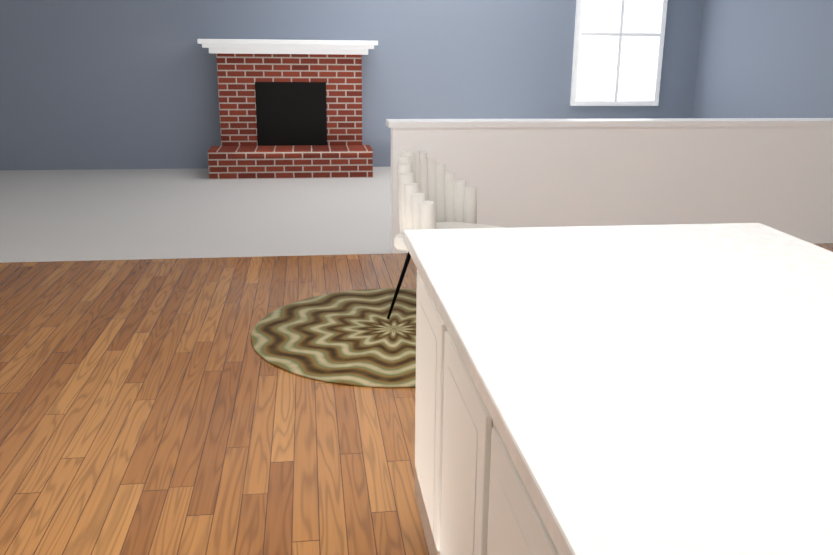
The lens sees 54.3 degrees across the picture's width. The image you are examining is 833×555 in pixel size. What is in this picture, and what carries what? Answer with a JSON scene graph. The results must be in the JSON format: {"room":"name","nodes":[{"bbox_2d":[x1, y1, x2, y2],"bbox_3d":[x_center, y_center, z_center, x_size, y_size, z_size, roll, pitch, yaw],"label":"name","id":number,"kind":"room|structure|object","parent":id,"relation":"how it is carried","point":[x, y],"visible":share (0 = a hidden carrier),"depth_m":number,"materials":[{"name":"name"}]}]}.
{"room":"kitchen","nodes":[
{"label":"kitchen","id":0,"kind":"room"},
{"bbox_2d":[0,167,391,262],"bbox_3d":[-0.483,-0.736,7.801,10.000,0.060,4.320,-2,16,-7],"label":"floor","id":1,"kind":"structure","parent":0,"point":[87,215],"depth_m":6.92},
{"bbox_2d":[197,39,377,178],"bbox_3d":[-1.390,-1.885,9.027,1.920,1.450,0.800,-2,16,-7],"label":"fireplace","id":2,"kind":"object","parent":1,"relation":"on","point":[290,109],"visible":1,"depth_m":8.99,"materials":[{"name":"brick"}]},
{"bbox_2d":[0,253,428,554],"bbox_3d":[-0.716,1.385,0.440,7.524,0.060,10.807,-2,16,-7],"label":"floor","id":3,"kind":"structure","parent":0,"point":[155,407],"depth_m":3.16,"materials":[{"name":"brown wood"}]},
{"bbox_2d":[251,288,416,387],"bbox_3d":[-0.117,0.271,4.194,1.450,0.011,1.450,-2,16,-7],"label":"round rug","id":4,"kind":"object","parent":3,"relation":"on","point":[355,338],"visible":0.67,"depth_m":4.05,"materials":[{"name":"fabric"}]},
{"bbox_2d":[387,150,504,318],"bbox_3d":[0.175,-0.224,4.319,0.553,0.863,0.598,9,18,26],"label":"chair","id":5,"kind":"object","parent":4,"relation":"on","point":[432,194],"visible":0.52,"depth_m":4.36,"materials":[{"name":"fabric"}]},
{"bbox_2d":[414,275,551,554],"bbox_3d":[0.587,0.534,1.730,1.013,0.884,1.522,-2,16,-7],"label":"kitchen island","id":6,"kind":"object","parent":3,"relation":"on","point":[469,500],"depth_m":1.65,"materials":[{"name":"white paint"}]},
{"bbox_2d":[404,223,832,554],"bbox_3d":[0.597,0.087,1.609,1.070,0.038,1.580,-2,16,-7],"label":"island countertop","id":7,"kind":"structure","parent":6,"relation":"on","point":[645,389],"depth_m":1.30,"materials":[{"name":"white stone"}]},
{"bbox_2d":[0,0,703,169],"bbox_3d":[-0.743,-2.666,9.395,10.000,2.760,0.150,-2,16,-7],"label":"wall","id":8,"kind":"structure","parent":0,"point":[106,84],"depth_m":9.27,"materials":[{"name":"blue paint"}]},
{"bbox_2d":[570,0,667,105],"bbox_3d":[2.416,-2.886,9.652,1.100,1.660,0.061,-2,16,-7],"label":"room window","id":9,"kind":"structure","parent":8,"relation":"in","point":[618,52],"depth_m":9.69,"materials":[{"name":"white glass"}]},
{"bbox_2d":[386,118,832,252],"bbox_3d":[2.275,-0.698,5.997,5.000,0.920,0.200,-2,16,-7],"label":"wall","id":10,"kind":"structure","parent":0,"point":[776,173],"depth_m":5.81,"materials":[{"name":"white paint"}]},
{"bbox_2d":[692,0,832,117],"bbox_3d":[3.759,-2.228,8.033,0.150,2.760,3.870,-2,16,-7],"label":"wall","id":11,"kind":"structure","parent":0,"point":[765,58],"depth_m":8.45,"materials":[{"name":"blue paint"}]},
{"bbox_2d":[814,243,832,251],"bbox_3d":[3.957,0.654,3.135,2.476,0.060,6.500,-2,16,-7],"label":"floor","id":12,"kind":"structure","parent":0,"point":[828,246],"depth_m":6.09,"materials":[{"name":"brown wood"}]}
]}

